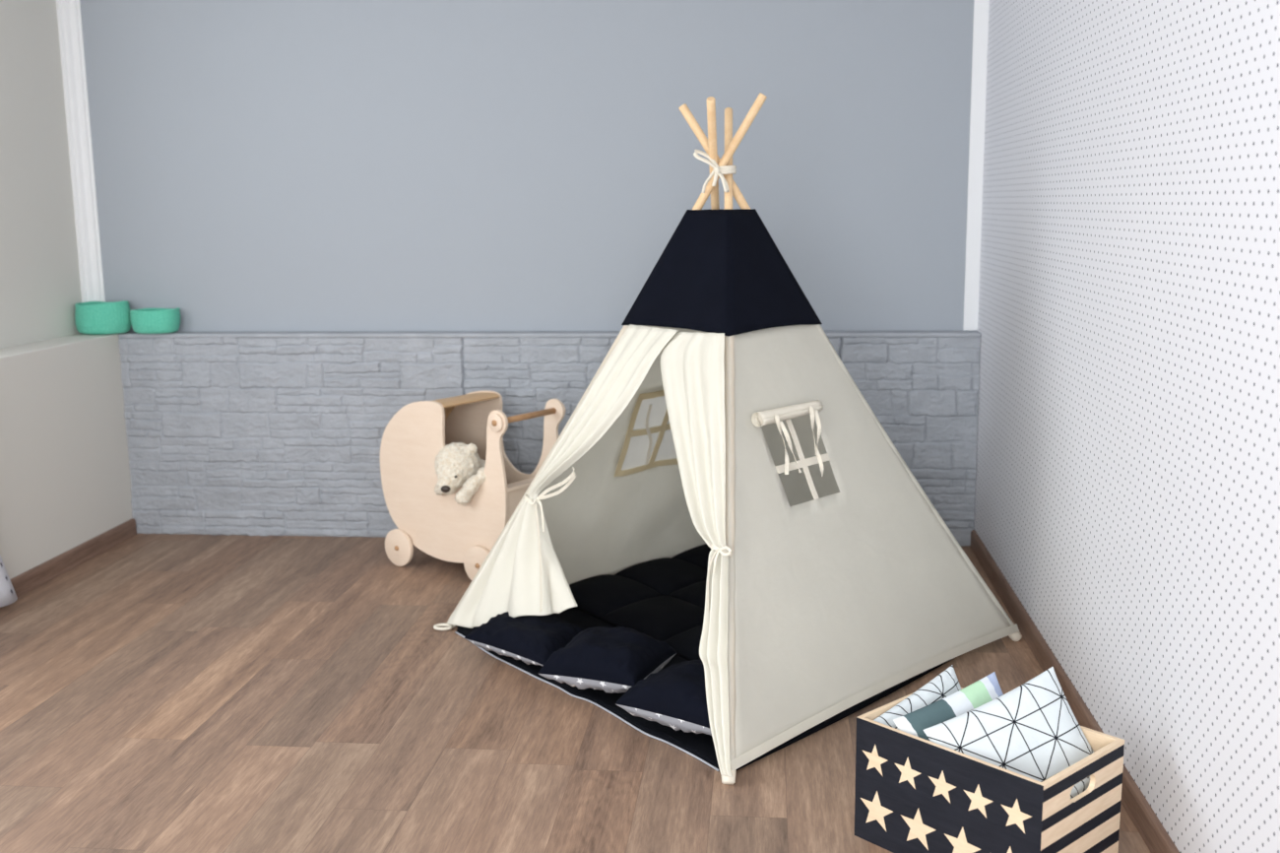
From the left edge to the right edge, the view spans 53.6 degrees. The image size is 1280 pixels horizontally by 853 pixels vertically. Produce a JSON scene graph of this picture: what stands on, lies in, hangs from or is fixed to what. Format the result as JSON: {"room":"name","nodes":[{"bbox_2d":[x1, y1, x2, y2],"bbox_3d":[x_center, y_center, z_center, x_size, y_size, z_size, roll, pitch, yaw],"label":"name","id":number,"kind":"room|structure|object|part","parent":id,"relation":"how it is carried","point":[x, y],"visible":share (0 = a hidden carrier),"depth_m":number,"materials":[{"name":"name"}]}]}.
{"room":"children's room","nodes":[
{"label":"children's room","id":0,"kind":"room"},
{"bbox_2d":[0,0,81,348],"bbox_3d":[-2.985,-0.264,2.416,0.150,2.750,7.006,0,10,6],"label":"wall","id":1,"kind":"structure","parent":0,"point":[40,282],"depth_m":5.45,"materials":[{"name":"white paint"}]},
{"bbox_3d":[-2.740,-1.297,2.533,0.302,0.051,4.240,0,10,6],"label":"curtain rod","id":2,"kind":"object","parent":1,"relation":"attached to","visible":0},
{"bbox_2d":[0,555,17,607],"bbox_3d":[-2.445,-0.428,4.429,0.040,2.314,0.556,0,10,6],"label":"window curtain","id":3,"kind":"object","parent":2,"relation":"hanging from","point":[8,596],"visible":1,"depth_m":4.80,"materials":[{"name":"white fabric"}]},
{"bbox_2d":[0,331,132,578],"bbox_3d":[-2.805,0.628,2.555,0.191,0.942,7.006,0,10,6],"label":"wall","id":4,"kind":"structure","parent":0,"point":[65,477],"depth_m":5.32,"materials":[{"name":"white paint"}]},
{"bbox_2d":[9,517,136,596],"bbox_3d":[-2.703,1.065,2.562,0.018,0.077,6.888,0,10,6],"label":"baseboard","id":5,"kind":"structure","parent":4,"relation":"attached to","point":[44,572],"depth_m":5.39,"materials":[{"name":"brown wood"}]},
{"bbox_2d":[74,300,130,334],"bbox_3d":[-2.449,-0.500,5.787,0.254,0.147,0.191,0,10,6],"label":"basket","id":6,"kind":"object","parent":4,"relation":"on","point":[92,317],"visible":0.99,"depth_m":5.71,"materials":[{"name":"teal fabric"}]},
{"bbox_2d":[79,0,973,331],"bbox_3d":[-0.576,-0.868,5.704,4.410,2.750,0.120,0,10,6],"label":"wall","id":7,"kind":"structure","parent":0,"point":[261,165],"depth_m":5.58,"materials":[{"name":"grey paint"}]},
{"bbox_2d":[56,0,105,302],"bbox_3d":[-2.533,-1.329,5.731,0.085,1.808,0.050,0,10,6],"label":"trim","id":8,"kind":"structure","parent":7,"relation":"attached to","point":[69,15],"depth_m":5.74,"materials":[{"name":"white"}]},
{"bbox_2d":[962,0,989,330],"bbox_3d":[1.427,-1.308,5.360,0.061,1.808,0.010,0,10,6],"label":"trim","id":9,"kind":"structure","parent":7,"relation":"attached to","point":[981,7],"depth_m":5.39,"materials":[{"name":"white"}]},
{"bbox_2d":[118,336,980,546],"bbox_3d":[-0.454,0.053,5.733,3.858,0.924,0.116,0,10,6],"label":"stone wall","id":10,"kind":"structure","parent":0,"point":[251,436],"depth_m":5.76,"materials":[{"name":"grey stone"}]},
{"bbox_2d":[118,330,980,337],"bbox_3d":[-0.458,-0.410,5.655,3.859,0.020,0.112,0,10,6],"label":"trim","id":11,"kind":"structure","parent":10,"relation":"on","point":[283,334],"depth_m":5.65,"materials":[{"name":"grey stone"}]},
{"bbox_2d":[129,307,181,333],"bbox_3d":[-2.212,-0.485,5.788,0.225,0.112,0.170,0,10,6],"label":"basket","id":12,"kind":"object","parent":11,"relation":"on","point":[143,320],"visible":1,"depth_m":5.72,"materials":[{"name":"teal fabric"}]},
{"bbox_2d":[0,533,1150,852],"bbox_3d":[-0.874,1.111,2.547,4.660,0.050,7.600,0,10,6],"label":"floor","id":13,"kind":"structure","parent":0,"point":[160,692],"depth_m":3.66,"materials":[{"name":"laminate"}]},
{"bbox_2d":[380,389,565,580],"bbox_3d":[-0.706,0.232,5.319,0.733,0.720,0.423,7,12,36],"label":"carriage","id":14,"kind":"object","parent":13,"relation":"on","point":[440,527],"visible":0.71,"depth_m":5.23,"materials":[{"name":"brown wood"}]},
{"bbox_3d":[-0.806,0.227,5.182,0.733,0.661,0.013,7,12,36],"label":"panel","id":15,"kind":"part","parent":14,"relation":"part of","materials":[{"name":"brown wood"}]},
{"bbox_2d":[434,442,486,506],"bbox_3d":[-0.705,0.263,5.193,0.346,0.418,0.338,0,10,6],"label":"teddy bear","id":16,"kind":"object","parent":14,"relation":"on","point":[457,465],"visible":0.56,"depth_m":5.07},
{"bbox_2d":[433,391,500,421],"bbox_3d":[-0.790,0.189,5.380,0.492,0.643,0.331,7,12,36],"label":"hood","id":17,"kind":"object","parent":14,"relation":"attached to","point":[473,406],"depth_m":5.42,"materials":[{"name":"brown wood"}]},
{"bbox_3d":[-0.602,0.177,5.452,0.733,0.661,0.013,7,12,36],"label":"panel","id":18,"kind":"part","parent":14,"relation":"part of","materials":[{"name":"brown wood"}]},
{"bbox_3d":[-0.450,-0.042,5.085,0.025,0.025,0.395,7,12,36],"label":"handle","id":19,"kind":"part","parent":14,"relation":"part of","materials":[{"name":"brown wood"}]},
{"bbox_2d":[454,607,956,770],"bbox_3d":[0.298,0.729,4.455,1.483,0.014,1.644,-8,13,-38],"label":"floor mat","id":20,"kind":"object","parent":13,"relation":"on","point":[701,746],"visible":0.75,"depth_m":3.81,"materials":[{"name":"black fabric"}]},
{"bbox_2d":[464,611,584,665],"bbox_3d":[-0.371,0.696,4.256,0.522,0.119,0.330,8,13,42],"label":"seat cushion","id":21,"kind":"object","parent":20,"relation":"on","point":[531,639],"visible":0.73,"depth_m":4.15,"materials":[{"name":"black fabric"}]},
{"bbox_2d":[538,626,676,693],"bbox_3d":[-0.096,0.720,3.942,0.319,0.166,0.350,3,11,22],"label":"seat cushion","id":22,"kind":"object","parent":20,"relation":"on","point":[610,660],"visible":0.91,"depth_m":3.83,"materials":[{"name":"black fabric"}]},
{"bbox_2d":[569,543,710,660],"bbox_3d":[0.416,0.653,4.645,0.976,0.065,1.585,-8,12,-35],"label":"floor cushion","id":23,"kind":"object","parent":20,"relation":"on","point":[663,599],"visible":0.27,"depth_m":4.71,"materials":[{"name":"black fabric"}]},
{"bbox_2d":[614,659,711,735],"bbox_3d":[0.178,0.771,3.639,0.365,0.172,0.350,6,12,35],"label":"seat cushion","id":24,"kind":"object","parent":20,"relation":"on","point":[674,696],"visible":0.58,"depth_m":3.54,"materials":[{"name":"black fabric"}]},
{"bbox_2d":[433,92,1022,783],"bbox_3d":[0.304,-0.171,4.287,1.547,1.857,1.764,-8,12,-37],"label":"tent","id":25,"kind":"object","parent":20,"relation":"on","point":[722,414],"visible":0.99,"depth_m":4.09,"materials":[{"name":"beige fabric"}]},
{"bbox_3d":[-0.708,0.721,4.566,0.072,0.012,0.056,0,10,6],"label":"foot cord","id":26,"kind":"part","parent":25,"relation":"part of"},
{"bbox_2d":[447,323,678,628],"bbox_3d":[-0.294,0.215,4.240,0.857,1.088,0.406,0,10,6],"label":"door curtain","id":27,"kind":"object","parent":25,"relation":"hanging from","point":[522,573],"depth_m":4.29,"materials":[{"name":"beige fabric"}]},
{"bbox_3d":[0.012,0.107,4.814,1.495,1.111,0.531,-10,13,-42],"label":"panel","id":28,"kind":"part","parent":25,"relation":"part of","materials":[{"name":"beige fabric"}]},
{"bbox_2d":[660,331,732,776],"bbox_3d":[0.215,0.296,3.706,0.171,1.082,1.023,-2,10,-7],"label":"door curtain","id":29,"kind":"object","parent":25,"relation":"hanging from","point":[696,368],"depth_m":3.74,"materials":[{"name":"beige fabric"}]},
{"bbox_3d":[0.249,-0.846,4.209,0.141,0.142,0.114,0,10,6],"label":"pole cord","id":30,"kind":"part","parent":25,"relation":"part of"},
{"bbox_3d":[0.633,0.101,4.728,0.530,1.083,1.515,-8,12,-36],"label":"panel","id":31,"kind":"part","parent":25,"relation":"part of","materials":[{"name":"beige fabric"}]},
{"bbox_3d":[0.749,0.269,3.765,0.992,1.081,1.199,0,10,6],"label":"panel","id":32,"kind":"part","parent":25,"relation":"part of","materials":[{"name":"beige fabric"}]},
{"bbox_2d":[854,687,1124,852],"bbox_3d":[0.803,0.843,2.952,0.338,0.300,0.492,-9,13,-41],"label":"crate","id":33,"kind":"object","parent":13,"relation":"on","point":[914,794],"visible":0.84,"depth_m":2.83,"materials":[{"name":"brown wood"}]},
{"bbox_2d":[873,664,960,729],"bbox_3d":[0.688,0.712,3.079,0.331,0.202,0.094,-9,13,-38],"label":"pillow","id":34,"kind":"object","parent":33,"relation":"in","point":[946,682],"visible":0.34,"depth_m":3.07,"materials":[{"name":"fabric"}]},
{"bbox_2d":[893,671,1003,741],"bbox_3d":[0.754,0.710,2.989,0.338,0.200,0.101,-6,11,-26],"label":"pillow","id":35,"kind":"object","parent":33,"relation":"in","point":[988,688],"visible":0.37,"depth_m":2.97,"materials":[{"name":"fabric"}]},
{"bbox_2d":[923,666,1093,781],"bbox_3d":[0.857,0.744,2.884,0.412,0.343,0.150,-3,10,-15],"label":"pillow","id":36,"kind":"object","parent":33,"relation":"in","point":[1032,730],"visible":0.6,"depth_m":2.86,"materials":[{"name":"fabric"}]},
{"bbox_2d":[1070,777,1089,798],"bbox_3d":[0.922,0.861,2.844,0.250,0.130,0.096,-9,13,-41],"label":"pillow","id":37,"kind":"object","parent":33,"relation":"in","point":[1081,786],"visible":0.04,"depth_m":2.83,"materials":[{"name":"fabric"}]},
{"bbox_2d":[973,0,1279,852],"bbox_3d":[1.181,-0.238,2.005,0.120,2.750,7.006,0,10,6],"label":"wall","id":38,"kind":"structure","parent":0,"point":[1127,487],"depth_m":3.06,"materials":[{"name":"paper"}]},
{"bbox_2d":[969,529,1179,852],"bbox_3d":[1.121,1.087,2.185,0.018,0.077,6.888,0,10,6],"label":"baseboard","id":39,"kind":"structure","parent":38,"relation":"attached to","point":[1147,823],"depth_m":3.77,"materials":[{"name":"brown wood"}]}
]}

